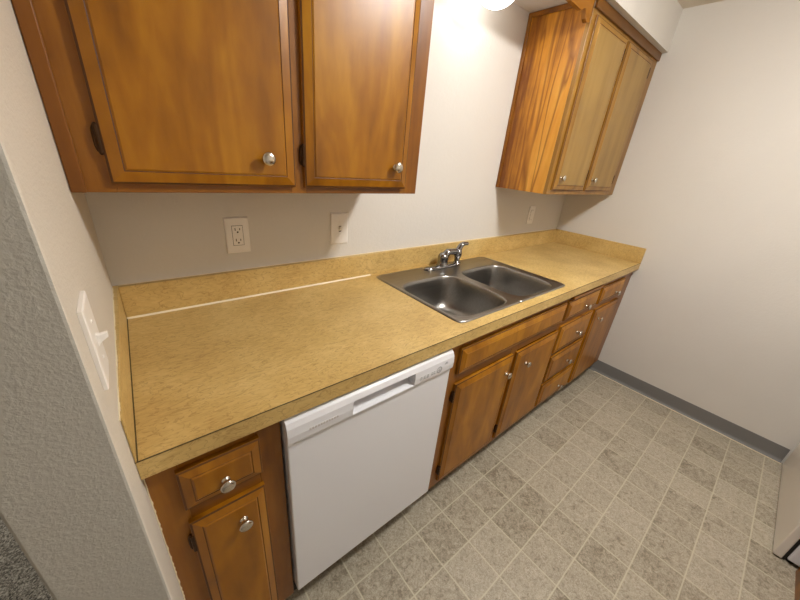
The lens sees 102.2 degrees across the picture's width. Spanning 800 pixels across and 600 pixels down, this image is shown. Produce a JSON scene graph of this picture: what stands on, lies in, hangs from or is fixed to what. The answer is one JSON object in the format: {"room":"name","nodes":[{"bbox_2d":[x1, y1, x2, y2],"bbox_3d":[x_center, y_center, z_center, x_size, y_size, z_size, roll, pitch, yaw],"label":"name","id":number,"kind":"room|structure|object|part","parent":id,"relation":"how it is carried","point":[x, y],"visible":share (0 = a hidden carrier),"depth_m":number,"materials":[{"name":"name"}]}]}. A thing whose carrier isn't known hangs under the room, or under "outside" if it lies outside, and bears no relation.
{"room":"kitchen","nodes":[
{"label":"kitchen","id":0,"kind":"room"},
{"bbox_2d":[0,517,53,599],"bbox_3d":[-2.137,1.219,0.427,2.885,0.054,4.840,-14,31,-37],"label":"carpet","id":1,"kind":"object","parent":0,"point":[19,580],"visible":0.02,"depth_m":1.12,"materials":[{"name":"grey carpet"}]},
{"bbox_2d":[0,0,183,599],"bbox_3d":[-0.655,-0.038,0.608,0.116,2.351,0.740,-14,31,-37],"label":"wall","id":2,"kind":"structure","parent":0,"point":[74,498],"depth_m":0.41,"materials":[{"name":"white paint"}]},
{"bbox_2d":[76,290,108,390],"bbox_3d":[-0.434,0.056,0.468,0.019,0.124,0.080,-14,31,-37],"label":"light switch","id":3,"kind":"object","parent":2,"relation":"attached to","point":[94,339],"visible":1,"depth_m":0.45,"materials":[{"name":"white plastic"}]},
{"bbox_2d":[84,0,565,285],"bbox_3d":[0.186,-0.471,1.762,2.979,2.451,0.100,-14,31,-37],"label":"wall","id":4,"kind":"structure","parent":0,"point":[475,52],"depth_m":1.44,"materials":[{"name":"white paint"}]},
{"bbox_2d":[11,0,434,193],"bbox_3d":[-0.338,-0.715,0.812,0.884,0.819,0.363,-14,31,-37],"label":"upper cabinet","id":5,"kind":"object","parent":4,"relation":"attached to","point":[138,96],"visible":1,"depth_m":0.70,"materials":[{"name":"brown wood"}]},
{"bbox_3d":[-0.394,-0.608,0.604,0.379,0.747,0.019,-14,31,-37],"label":"door","id":6,"kind":"part","parent":5,"relation":"part of","materials":[{"name":"brown wood"}]},
{"bbox_3d":[-0.440,-0.273,0.768,0.362,0.033,0.018,-14,31,-37],"label":"rail","id":7,"kind":"part","parent":5,"relation":"part of","materials":[{"name":"brown wood"}]},
{"bbox_3d":[-0.319,-0.342,0.782,0.032,0.032,0.026,-14,31,-37],"label":"knob","id":8,"kind":"part","parent":5,"relation":"part of","materials":[{"name":"silver metal"}]},
{"bbox_3d":[-0.137,-0.350,1.006,0.336,0.033,0.018,-14,31,-37],"label":"rail","id":9,"kind":"part","parent":5,"relation":"part of","materials":[{"name":"brown wood"}]},
{"bbox_3d":[-0.090,-0.685,0.843,0.358,0.747,0.019,-14,31,-37],"label":"door","id":10,"kind":"part","parent":5,"relation":"part of","materials":[{"name":"brown wood"}]},
{"bbox_3d":[-0.007,-0.421,1.026,0.032,0.032,0.026,-14,31,-37],"label":"knob","id":11,"kind":"part","parent":5,"relation":"part of","materials":[{"name":"silver metal"}]},
{"bbox_2d":[223,217,250,253],"bbox_3d":[-0.565,-0.225,1.125,0.077,0.123,0.008,-14,31,-37],"label":"wall outlet","id":12,"kind":"object","parent":4,"relation":"attached to","point":[236,229],"visible":1,"depth_m":1.12,"materials":[{"name":"white plastic"}]},
{"bbox_2d":[232,226,243,244],"bbox_3d":[-0.563,-0.224,1.123,0.033,0.067,0.002,-14,31,-37],"label":"socket","id":13,"kind":"object","parent":12,"relation":"attached to","point":[237,231],"depth_m":1.12,"materials":[{"name":"white plastic"}]},
{"bbox_2d":[118,229,557,316],"bbox_3d":[0.209,-0.260,1.808,2.730,0.104,0.020,-14,31,-37],"label":"backsplash","id":14,"kind":"structure","parent":4,"relation":"attached to","point":[161,295],"depth_m":1.28,"materials":[{"name":"beige laminate"}]},
{"bbox_2d":[331,212,347,244],"bbox_3d":[-0.253,-0.301,1.364,0.081,0.131,0.017,-14,31,-37],"label":"light switch","id":15,"kind":"object","parent":4,"relation":"attached to","point":[339,221],"visible":1,"depth_m":1.36,"materials":[{"name":"white plastic"}]},
{"bbox_2d":[526,206,535,223],"bbox_3d":[0.934,-0.605,2.298,0.078,0.124,0.008,-14,31,-37],"label":"wall switch","id":16,"kind":"object","parent":4,"relation":"attached to","point":[531,212],"visible":1,"depth_m":2.29,"materials":[{"name":"white plastic"}]},
{"bbox_2d":[496,0,661,194],"bbox_3d":[1.086,-1.075,1.927,0.949,0.819,0.363,-14,31,-37],"label":"upper cabinet","id":17,"kind":"object","parent":4,"relation":"attached to","point":[580,91],"visible":0.98,"depth_m":1.68,"materials":[{"name":"brown wood"}]},
{"bbox_3d":[0.613,-1.046,1.761,0.008,0.818,0.017,-14,31,-37],"label":"scribe moulding","id":18,"kind":"part","parent":17,"relation":"part of","materials":[{"name":"brown wood"}]},
{"bbox_3d":[0.707,-0.996,1.668,0.003,0.818,0.299,-14,31,-37],"label":"panel","id":19,"kind":"part","parent":17,"relation":"part of","materials":[{"name":"brown wood"}]},
{"bbox_3d":[0.738,-1.357,1.503,0.007,0.021,0.266,-14,31,-37],"label":"scribe moulding","id":20,"kind":"part","parent":17,"relation":"part of","materials":[{"name":"brown wood"}]},
{"bbox_3d":[0.940,-0.623,1.849,0.353,0.033,0.018,-14,31,-37],"label":"rail","id":21,"kind":"part","parent":17,"relation":"part of","materials":[{"name":"brown wood"}]},
{"bbox_2d":[566,0,594,23],"bbox_3d":[0.472,-1.174,1.127,0.926,0.099,0.018,-14,31,-37],"label":"valance","id":22,"kind":"object","parent":17,"relation":"attached to","point":[586,6],"visible":1,"depth_m":1.37,"materials":[{"name":"brown wood"}]},
{"bbox_3d":[0.985,-0.958,1.684,0.378,0.738,0.019,-14,31,-37],"label":"door","id":23,"kind":"part","parent":17,"relation":"part of","materials":[{"name":"brown wood"}]},
{"bbox_3d":[1.262,-0.704,2.101,0.370,0.033,0.018,-14,31,-37],"label":"rail","id":24,"kind":"part","parent":17,"relation":"part of","materials":[{"name":"brown wood"}]},
{"bbox_3d":[1.006,-1.319,1.540,0.353,0.076,0.018,-14,31,-37],"label":"rail","id":25,"kind":"part","parent":17,"relation":"part of","materials":[{"name":"brown wood"}]},
{"bbox_3d":[1.305,-1.039,1.935,0.394,0.738,0.019,-14,31,-37],"label":"door","id":26,"kind":"part","parent":17,"relation":"part of","materials":[{"name":"brown wood"}]},
{"bbox_3d":[1.328,-1.400,1.792,0.370,0.076,0.018,-14,31,-37],"label":"rail","id":27,"kind":"part","parent":17,"relation":"part of","materials":[{"name":"brown wood"}]},
{"bbox_2d":[285,368,798,599],"bbox_3d":[0.843,1.095,1.347,2.878,0.050,2.440,-14,31,-37],"label":"floor","id":28,"kind":"structure","parent":0,"point":[603,490],"depth_m":1.48,"materials":[{"name":"tile"}]},
{"bbox_2d":[143,422,293,599],"bbox_3d":[-0.599,0.586,1.048,0.259,0.869,0.653,-14,31,-37],"label":"base cabinet","id":29,"kind":"object","parent":28,"relation":"on","point":[220,512],"visible":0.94,"depth_m":0.77,"materials":[{"name":"brown wood"}]},
{"bbox_3d":[-0.393,0.308,0.694,0.148,0.041,0.018,-14,31,-37],"label":"rail","id":30,"kind":"part","parent":29,"relation":"part of","materials":[{"name":"brown wood"}]},
{"bbox_3d":[-0.387,0.380,0.709,0.160,0.112,0.019,-14,31,-37],"label":"drawer","id":31,"kind":"part","parent":29,"relation":"part of","materials":[{"name":"brown wood"}]},
{"bbox_3d":[-0.405,0.441,0.753,0.148,0.054,0.018,-14,31,-37],"label":"rail","id":32,"kind":"part","parent":29,"relation":"part of","materials":[{"name":"brown wood"}]},
{"bbox_3d":[-0.373,0.399,0.699,0.032,0.032,0.026,-14,31,-37],"label":"knob","id":33,"kind":"part","parent":29,"relation":"part of","materials":[{"name":"silver metal"}]},
{"bbox_3d":[-0.419,0.716,0.859,0.160,0.542,0.019,-14,31,-37],"label":"door","id":34,"kind":"part","parent":29,"relation":"part of","materials":[{"name":"brown wood"}]},
{"bbox_3d":[-0.371,0.536,0.775,0.032,0.032,0.026,-14,31,-37],"label":"knob","id":35,"kind":"part","parent":29,"relation":"part of","materials":[{"name":"silver metal"}]},
{"bbox_2d":[279,349,454,589],"bbox_3d":[-0.265,0.506,1.302,0.585,0.858,0.617,-14,31,-37],"label":"dishwasher","id":36,"kind":"object","parent":28,"relation":"on","point":[354,460],"visible":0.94,"depth_m":1.01,"materials":[{"name":"white metal"}]},
{"bbox_3d":[-0.057,0.253,0.952,0.582,0.078,0.058,-14,31,-37],"label":"control panel","id":37,"kind":"part","parent":36,"relation":"part of","materials":[{"name":"white plastic"}]},
{"bbox_3d":[-0.054,0.263,0.953,0.224,0.047,0.044,-14,31,-37],"label":"pocket handle","id":38,"kind":"part","parent":36,"relation":"part of","materials":[{"name":"white plastic"}]},
{"bbox_2d":[428,299,567,488],"bbox_3d":[0.308,0.356,1.759,0.904,0.869,0.653,-14,31,-37],"label":"base cabinet","id":39,"kind":"object","parent":28,"relation":"on","point":[495,379],"visible":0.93,"depth_m":1.45,"materials":[{"name":"brown wood"}]},
{"bbox_3d":[0.304,0.779,1.584,0.375,0.044,0.018,-14,31,-37],"label":"rail","id":40,"kind":"part","parent":39,"relation":"part of","materials":[{"name":"brown wood"}]},
{"bbox_3d":[0.341,0.528,1.457,0.393,0.535,0.019,-14,31,-37],"label":"door","id":41,"kind":"part","parent":39,"relation":"part of","materials":[{"name":"brown wood"}]},
{"bbox_3d":[0.354,0.254,1.350,0.375,0.050,0.018,-14,31,-37],"label":"rail","id":42,"kind":"part","parent":39,"relation":"part of","materials":[{"name":"brown wood"}]},
{"bbox_3d":[0.367,0.116,1.289,0.375,0.041,0.018,-14,31,-37],"label":"rail","id":43,"kind":"part","parent":39,"relation":"part of","materials":[{"name":"brown wood"}]},
{"bbox_3d":[0.490,0.341,1.461,0.032,0.032,0.026,-14,31,-37],"label":"knob","id":44,"kind":"part","parent":39,"relation":"part of","materials":[{"name":"silver metal"}]},
{"bbox_3d":[0.638,0.694,1.845,0.380,0.044,0.018,-14,31,-37],"label":"rail","id":45,"kind":"part","parent":39,"relation":"part of","materials":[{"name":"brown wood"}]},
{"bbox_3d":[0.672,0.447,1.718,0.400,0.535,0.019,-14,31,-37],"label":"door","id":46,"kind":"part","parent":39,"relation":"part of","materials":[{"name":"brown wood"}]},
{"bbox_3d":[0.688,0.169,1.612,0.380,0.050,0.018,-14,31,-37],"label":"rail","id":47,"kind":"part","parent":39,"relation":"part of","materials":[{"name":"brown wood"}]},
{"bbox_3d":[0.701,0.031,1.550,0.380,0.041,0.018,-14,31,-37],"label":"rail","id":48,"kind":"part","parent":39,"relation":"part of","materials":[{"name":"brown wood"}]},
{"bbox_2d":[532,272,632,409],"bbox_3d":[1.046,0.169,2.336,1.003,0.869,0.653,-14,31,-37],"label":"base cabinet","id":49,"kind":"object","parent":28,"relation":"on","point":[588,317],"visible":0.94,"depth_m":2.02,"materials":[{"name":"brown wood"}]},
{"bbox_2d":[112,229,645,479],"bbox_3d":[0.406,-0.128,1.604,2.762,0.150,0.644,-14,31,-37],"label":"countertop","id":50,"kind":"structure","parent":49,"relation":"on","point":[206,362],"depth_m":1.00,"materials":[{"name":"beige laminate"}]},
{"bbox_2d":[423,242,468,270],"bbox_3d":[0.245,-0.242,1.735,0.297,0.129,0.066,-14,31,-37],"label":"faucet","id":51,"kind":"object","parent":50,"relation":"on","point":[442,263],"visible":1,"depth_m":1.73,"materials":[{"name":"silver metal"}]},
{"bbox_3d":[0.228,-0.187,1.751,0.268,0.014,0.058,-14,31,-37],"label":"deck plate","id":52,"kind":"part","parent":51,"relation":"part of","materials":[{"name":"silver metal"}]},
{"bbox_3d":[0.275,-0.251,1.753,0.125,0.059,0.040,-11,29,-32],"label":"spout","id":53,"kind":"part","parent":51,"relation":"part of","materials":[{"name":"silver metal"}]},
{"bbox_3d":[0.342,-0.295,1.781,0.072,0.052,0.036,-8,27,-28],"label":"lever handle","id":54,"kind":"part","parent":51,"relation":"part of","materials":[{"name":"silver metal"}]},
{"bbox_2d":[376,257,564,322],"bbox_3d":[0.360,-0.017,1.625,0.829,0.175,0.542,-14,31,-37],"label":"sink","id":55,"kind":"object","parent":50,"relation":"in","point":[477,287],"visible":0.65,"depth_m":1.62,"materials":[{"name":"silver metal"}]},
{"bbox_3d":[0.966,0.611,2.102,0.390,0.044,0.018,-14,31,-37],"label":"rail","id":56,"kind":"part","parent":49,"relation":"part of","materials":[{"name":"brown wood"}]},
{"bbox_3d":[0.984,0.533,2.050,0.409,0.157,0.019,-14,31,-37],"label":"drawer","id":57,"kind":"part","parent":49,"relation":"part of","materials":[{"name":"brown wood"}]},
{"bbox_3d":[1.000,0.365,1.975,0.409,0.172,0.019,-14,31,-37],"label":"drawer","id":58,"kind":"part","parent":49,"relation":"part of","materials":[{"name":"brown wood"}]},
{"bbox_3d":[0.999,0.264,1.948,0.390,0.038,0.018,-14,31,-37],"label":"rail","id":59,"kind":"part","parent":49,"relation":"part of","materials":[{"name":"brown wood"}]},
{"bbox_3d":[1.017,0.183,1.894,0.409,0.171,0.019,-14,31,-37],"label":"drawer","id":60,"kind":"part","parent":49,"relation":"part of","materials":[{"name":"brown wood"}]},
{"bbox_3d":[1.016,0.081,1.866,0.390,0.046,0.018,-14,31,-37],"label":"rail","id":61,"kind":"part","parent":49,"relation":"part of","materials":[{"name":"brown wood"}]},
{"bbox_3d":[1.032,0.023,1.823,0.409,0.111,0.019,-14,31,-37],"label":"drawer","id":62,"kind":"part","parent":49,"relation":"part of","materials":[{"name":"brown wood"}]},
{"bbox_3d":[1.346,0.281,2.248,0.392,0.564,0.019,-14,31,-37],"label":"door","id":63,"kind":"part","parent":49,"relation":"part of","materials":[{"name":"brown wood"}]},
{"bbox_3d":[1.354,0.000,2.133,0.365,0.050,0.018,-14,31,-37],"label":"rail","id":64,"kind":"part","parent":49,"relation":"part of","materials":[{"name":"brown wood"}]},
{"bbox_3d":[1.372,-0.061,2.090,0.384,0.113,0.019,-14,31,-37],"label":"drawer","id":65,"kind":"part","parent":49,"relation":"part of","materials":[{"name":"brown wood"}]},
{"bbox_3d":[1.367,-0.138,2.072,0.365,0.041,0.018,-14,31,-37],"label":"rail","id":66,"kind":"part","parent":49,"relation":"part of","materials":[{"name":"brown wood"}]},
{"bbox_2d":[773,443,799,566],"bbox_3d":[2.185,0.682,1.191,0.763,1.060,0.799,-14,31,-37],"label":"range","id":67,"kind":"object","parent":28,"relation":"on","point":[786,545],"visible":1,"depth_m":1.47,"materials":[{"name":"white metal"}]},
{"bbox_2d":[794,567,799,599],"bbox_3d":[1.554,0.933,0.672,0.932,0.914,0.698,-14,31,-37],"label":"base cabinet","id":68,"kind":"object","parent":28,"relation":"on","point":[797,578],"visible":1,"depth_m":1.29,"materials":[{"name":"brown wood"}]},
{"bbox_2d":[513,0,682,52],"bbox_3d":[0.429,-1.366,1.174,2.763,0.204,0.359,-14,31,-37],"label":"soffit","id":69,"kind":"structure","parent":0,"point":[657,21],"depth_m":1.66,"materials":[{"name":"white paint"}]},
{"bbox_2d":[479,0,513,9],"bbox_3d":[0.377,-1.205,1.233,0.167,0.144,0.167,-14,31,-37],"label":"ceiling lamp","id":70,"kind":"object","parent":69,"relation":"attached to","point":[490,4],"visible":1,"depth_m":1.24,"materials":[{"name":"white glass"}]},
{"bbox_2d":[557,0,799,462],"bbox_3d":[2.097,-0.289,1.761,0.100,2.451,2.440,-14,31,-37],"label":"wall","id":71,"kind":"structure","parent":0,"point":[708,182],"depth_m":1.90,"materials":[{"name":"white paint"}]},
{"bbox_2d":[589,360,789,463],"bbox_3d":[1.883,0.705,2.259,0.016,0.101,1.123,-14,31,-37],"label":"baseboard","id":72,"kind":"structure","parent":71,"relation":"attached to","point":[754,441],"depth_m":2.15,"materials":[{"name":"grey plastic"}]},
{"bbox_2d":[677,0,723,8],"bbox_3d":[-0.816,-1.269,0.315,5.763,0.100,4.840,-14,31,-37],"label":"ceiling","id":73,"kind":"structure","parent":0,"point":[684,4],"depth_m":1.77,"materials":[{"name":"paint"}]}
]}

